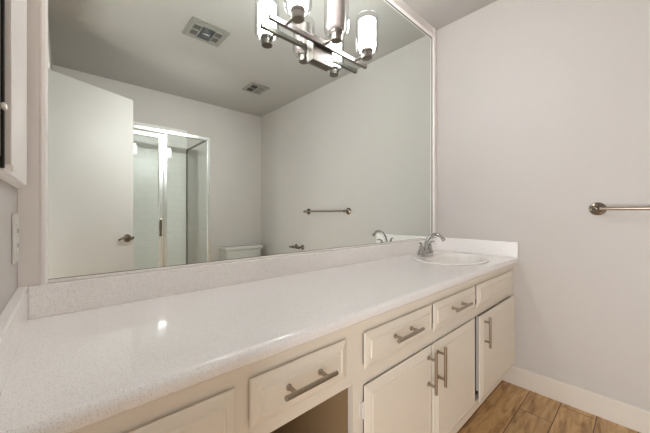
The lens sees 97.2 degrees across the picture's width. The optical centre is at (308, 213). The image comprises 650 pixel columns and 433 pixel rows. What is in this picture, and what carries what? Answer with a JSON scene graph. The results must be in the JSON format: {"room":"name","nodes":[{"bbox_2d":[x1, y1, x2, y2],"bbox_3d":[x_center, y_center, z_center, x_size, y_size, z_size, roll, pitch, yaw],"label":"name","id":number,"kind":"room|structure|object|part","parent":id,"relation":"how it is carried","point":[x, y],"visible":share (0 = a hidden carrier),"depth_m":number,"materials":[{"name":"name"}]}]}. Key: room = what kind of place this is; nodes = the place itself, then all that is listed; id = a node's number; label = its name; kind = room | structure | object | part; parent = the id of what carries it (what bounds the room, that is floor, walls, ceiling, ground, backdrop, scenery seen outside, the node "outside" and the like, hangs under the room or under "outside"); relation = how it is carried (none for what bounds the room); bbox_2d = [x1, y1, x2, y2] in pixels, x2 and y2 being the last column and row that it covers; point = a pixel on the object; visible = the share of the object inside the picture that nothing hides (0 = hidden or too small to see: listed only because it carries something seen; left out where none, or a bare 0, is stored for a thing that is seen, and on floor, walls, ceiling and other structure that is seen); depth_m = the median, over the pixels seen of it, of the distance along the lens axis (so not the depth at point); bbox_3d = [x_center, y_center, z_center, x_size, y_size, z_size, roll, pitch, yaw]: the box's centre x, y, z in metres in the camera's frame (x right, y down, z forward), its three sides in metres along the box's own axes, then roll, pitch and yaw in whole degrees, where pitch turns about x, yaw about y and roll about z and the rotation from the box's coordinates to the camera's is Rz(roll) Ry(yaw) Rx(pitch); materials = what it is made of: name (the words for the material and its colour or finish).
{"room":"bathroom","nodes":[
{"label":"bathroom","id":0,"kind":"room"},
{"bbox_2d":[0,179,17,313],"bbox_3d":[0.042,-0.162,-0.268,0.100,2.440,2.535,0,0,-40],"label":"wall","id":1,"kind":"structure","parent":0,"point":[8,193],"depth_m":0.59,"materials":[{"name":"paint"}]},
{"bbox_2d":[0,0,26,187],"bbox_3d":[-0.489,-0.492,0.457,0.030,0.859,0.670,0,0,-40],"label":"medicine cabinet","id":2,"kind":"object","parent":1,"relation":"attached to","point":[13,13],"visible":1,"depth_m":0.53,"materials":[{"name":"white paint"}]},
{"bbox_3d":[-0.367,-0.492,0.313,0.010,0.819,0.282,0,0,-40],"label":"mirror door","id":3,"kind":"part","parent":2,"relation":"part of","materials":[{"name":"black"}]},
{"bbox_3d":[-0.498,-0.492,0.467,0.010,0.851,0.096,0,0,-40],"label":"moulding","id":4,"kind":"part","parent":2,"relation":"part of","materials":[{"name":"white paint"}]},
{"bbox_3d":[-0.490,-0.492,0.473,0.010,0.835,0.096,0,0,-40],"label":"moulding","id":5,"kind":"part","parent":2,"relation":"part of","materials":[{"name":"white paint"}]},
{"bbox_3d":[-0.613,-0.492,0.602,0.010,0.851,0.257,0,0,-40],"label":"door","id":6,"kind":"part","parent":2,"relation":"part of","materials":[{"name":"white paint"}]},
{"bbox_2d":[11,213,18,264],"bbox_3d":[-0.685,0.057,0.669,0.008,0.115,0.073,0,0,-40],"label":"wall outlet","id":7,"kind":"object","parent":1,"relation":"attached to","point":[14,216],"visible":1,"depth_m":0.64,"materials":[{"name":"white plastic"}]},
{"bbox_2d":[16,223,18,252],"bbox_3d":[-0.683,0.057,0.670,0.002,0.067,0.034,0,0,-40],"label":"receptacle","id":8,"kind":"object","parent":7,"relation":"attached to","point":[17,224],"depth_m":0.66,"materials":[{"name":"white plastic"}]},
{"bbox_2d":[403,0,496,29],"bbox_3d":[0.926,-1.422,0.484,2.423,0.080,2.735,0,0,-40],"label":"ceiling","id":9,"kind":"structure","parent":0,"point":[438,13],"depth_m":1.93,"materials":[{"name":"paint"}]},
{"bbox_2d":[437,0,649,410],"bbox_3d":[1.811,-0.162,1.237,0.100,2.440,2.535,0,0,-40],"label":"wall","id":10,"kind":"structure","parent":0,"point":[543,106],"depth_m":1.61,"materials":[{"name":"paint"}]},
{"bbox_2d":[502,365,649,432],"bbox_3d":[1.910,1.002,1.034,0.013,0.113,2.097,0,0,-40],"label":"baseboard","id":11,"kind":"structure","parent":10,"relation":"attached to","point":[635,418],"depth_m":1.54,"materials":[{"name":"beige paint"}]},
{"bbox_2d":[589,202,649,214],"bbox_3d":[1.685,-0.026,1.248,0.077,0.068,0.675,0,0,-40],"label":"towel bar","id":12,"kind":"object","parent":10,"relation":"attached to","point":[597,208],"visible":1,"depth_m":1.45,"materials":[{"name":"silver metal"}]},
{"bbox_3d":[1.489,-0.026,1.479,0.077,0.068,0.068,0,0,-40],"label":"post","id":13,"kind":"part","parent":12,"relation":"part of","materials":[{"name":"silver metal"}]},
{"bbox_2d":[457,380,639,432],"bbox_3d":[0.469,1.098,0.096,3.623,0.080,2.735,0,0,-40],"label":"floor","id":14,"kind":"structure","parent":0,"point":[509,408],"depth_m":1.48,"materials":[{"name":"brown wood"}]},
{"bbox_2d":[72,367,243,432],"bbox_3d":[-0.420,0.681,0.639,0.371,0.754,0.551,0,0,-40],"label":"base cabinet","id":15,"kind":"object","parent":14,"relation":"on","point":[215,405],"visible":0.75,"depth_m":0.52,"materials":[{"name":"paint"}]},
{"bbox_3d":[-0.266,0.398,0.478,0.299,0.106,0.036,0,0,-40],"label":"drawer","id":16,"kind":"part","parent":15,"relation":"part of","materials":[{"name":"paint"}]},
{"bbox_2d":[271,264,514,432],"bbox_3d":[0.555,0.681,1.469,1.511,0.754,0.551,0,0,-40],"label":"base cabinet","id":17,"kind":"object","parent":14,"relation":"on","point":[425,365],"visible":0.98,"depth_m":1.07,"materials":[{"name":"paint"}]},
{"bbox_2d":[0,237,518,432],"bbox_3d":[0.277,0.238,1.247,2.223,0.128,0.532,0,0,-40],"label":"countertop","id":18,"kind":"structure","parent":17,"relation":"on","point":[75,355],"depth_m":0.72,"materials":[{"name":"white stone"}]},
{"bbox_2d":[244,325,352,432],"bbox_3d":[-0.129,0.393,0.845,0.339,0.178,0.486,0,0,-40],"label":"drawer unit","id":19,"kind":"object","parent":18,"relation":"attached to","point":[279,388],"visible":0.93,"depth_m":0.66,"materials":[{"name":"paint"}]},
{"bbox_3d":[0.003,0.389,0.660,0.155,0.015,0.035,0,0,-40],"label":"handle","id":20,"kind":"part","parent":19,"relation":"part of","materials":[{"name":"silver metal"}]},
{"bbox_2d":[417,233,445,256],"bbox_3d":[0.742,0.188,1.770,0.154,0.145,0.153,0,0,5],"label":"faucet","id":21,"kind":"object","parent":18,"relation":"on","point":[426,250],"visible":1,"depth_m":1.75,"materials":[{"name":"silver metal"}]},
{"bbox_3d":[0.683,0.210,1.747,0.067,0.076,0.052,0,0,-40],"label":"tap handle","id":22,"kind":"part","parent":21,"relation":"part of","materials":[{"name":"silver metal"}]},
{"bbox_3d":[0.772,0.210,1.823,0.067,0.076,0.052,0,0,-40],"label":"tap handle","id":23,"kind":"part","parent":21,"relation":"part of","materials":[{"name":"silver metal"}]},
{"bbox_3d":[0.761,0.180,1.746,0.042,0.129,0.145,0,0,-40],"label":"spout","id":24,"kind":"part","parent":21,"relation":"part of","materials":[{"name":"silver metal"}]},
{"bbox_2d":[411,253,489,265],"bbox_3d":[0.834,0.337,1.705,0.508,0.153,0.400,0,0,-40],"label":"sink","id":25,"kind":"object","parent":18,"relation":"in","point":[458,259],"visible":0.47,"depth_m":1.80,"materials":[{"name":"white ceramic"}]},
{"bbox_3d":[0.306,0.398,0.966,0.403,0.106,0.036,0,0,-40],"label":"drawer","id":26,"kind":"part","parent":17,"relation":"part of","materials":[{"name":"paint"}]},
{"bbox_3d":[0.307,0.707,0.966,0.402,0.417,0.036,0,0,-40],"label":"door","id":27,"kind":"part","parent":17,"relation":"part of","materials":[{"name":"paint"}]},
{"bbox_3d":[0.324,0.391,0.933,0.155,0.015,0.035,0,0,-40],"label":"handle","id":28,"kind":"part","parent":17,"relation":"part of","materials":[{"name":"silver metal"}]},
{"bbox_3d":[0.694,0.631,1.305,1.511,0.654,0.019,0,0,-40],"label":"frame","id":29,"kind":"part","parent":17,"relation":"part of","materials":[{"name":"paint"}]},
{"bbox_3d":[0.452,0.580,1.043,0.015,0.150,0.035,0,0,-40],"label":"handle","id":30,"kind":"part","parent":17,"relation":"part of","materials":[{"name":"silver metal"}]},
{"bbox_3d":[0.508,0.580,1.091,0.015,0.150,0.035,0,0,-40],"label":"handle","id":31,"kind":"part","parent":17,"relation":"part of","materials":[{"name":"silver metal"}]},
{"bbox_3d":[0.624,0.707,1.236,0.416,0.417,0.036,0,0,-40],"label":"door","id":32,"kind":"part","parent":17,"relation":"part of","materials":[{"name":"paint"}]},
{"bbox_3d":[0.627,0.398,1.239,0.414,0.106,0.036,0,0,-40],"label":"drawer","id":33,"kind":"part","parent":17,"relation":"part of","materials":[{"name":"paint"}]},
{"bbox_3d":[0.645,0.391,1.206,0.155,0.015,0.035,0,0,-40],"label":"handle","id":34,"kind":"part","parent":17,"relation":"part of","materials":[{"name":"silver metal"}]},
{"bbox_3d":[0.875,0.580,1.403,0.015,0.150,0.035,0,0,-40],"label":"handle","id":35,"kind":"part","parent":17,"relation":"part of","materials":[{"name":"silver metal"}]},
{"bbox_3d":[1.033,0.707,1.580,0.574,0.417,0.042,0,0,-40],"label":"door","id":36,"kind":"part","parent":17,"relation":"part of","materials":[{"name":"paint"}]},
{"bbox_3d":[0.073,-0.162,1.488,2.423,2.440,0.100,0,0,-40],"label":"wall","id":37,"kind":"structure","parent":0,"visible":0},
{"bbox_2d":[18,0,436,286],"bbox_3d":[0.113,-0.599,1.440,2.221,1.564,0.024,0,0,-40],"label":"vanity mirror","id":38,"kind":"object","parent":37,"relation":"attached to","point":[162,134],"visible":0.99,"depth_m":1.05,"materials":[{"name":"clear mirror glass"}]},
{"bbox_2d":[268,0,378,69],"bbox_3d":[0.110,-0.858,1.332,0.624,0.268,0.173,0,0,-40],"label":"vanity light","id":39,"kind":"object","parent":38,"relation":"attached to","point":[321,50],"visible":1,"depth_m":1.33,"materials":[{"name":"silver metal"}]},
{"bbox_3d":[-0.044,-0.900,1.161,0.083,0.144,0.083,0,0,-40],"label":"lamp shade","id":40,"kind":"part","parent":39,"relation":"part of","materials":[{"name":"white glass"}]},
{"bbox_3d":[0.126,-0.900,1.306,0.083,0.144,0.083,0,0,-40],"label":"lamp shade","id":41,"kind":"part","parent":39,"relation":"part of","materials":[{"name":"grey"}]},
{"bbox_3d":[0.295,-0.900,1.450,0.083,0.144,0.083,0,0,-40],"label":"lamp shade","id":42,"kind":"part","parent":39,"relation":"part of","materials":[{"name":"white glass"}]},
{"bbox_3d":[0.295,-0.906,1.450,0.113,0.172,0.113,0,0,-40],"label":"clear glass","id":43,"kind":"part","parent":39,"relation":"part of","materials":[{"name":"glass"}]},
{"bbox_3d":[0.117,-1.345,1.443,2.119,0.071,0.024,0,0,-40],"label":"frame rail","id":44,"kind":"part","parent":38,"relation":"part of","materials":[{"name":"white paint"}]},
{"bbox_2d":[28,238,435,319],"bbox_3d":[0.113,0.227,1.440,2.183,0.085,0.026,0,0,-40],"label":"backsplash","id":45,"kind":"structure","parent":37,"relation":"attached to","point":[62,297],"depth_m":0.96,"materials":[{"name":"white stone"}]}
]}

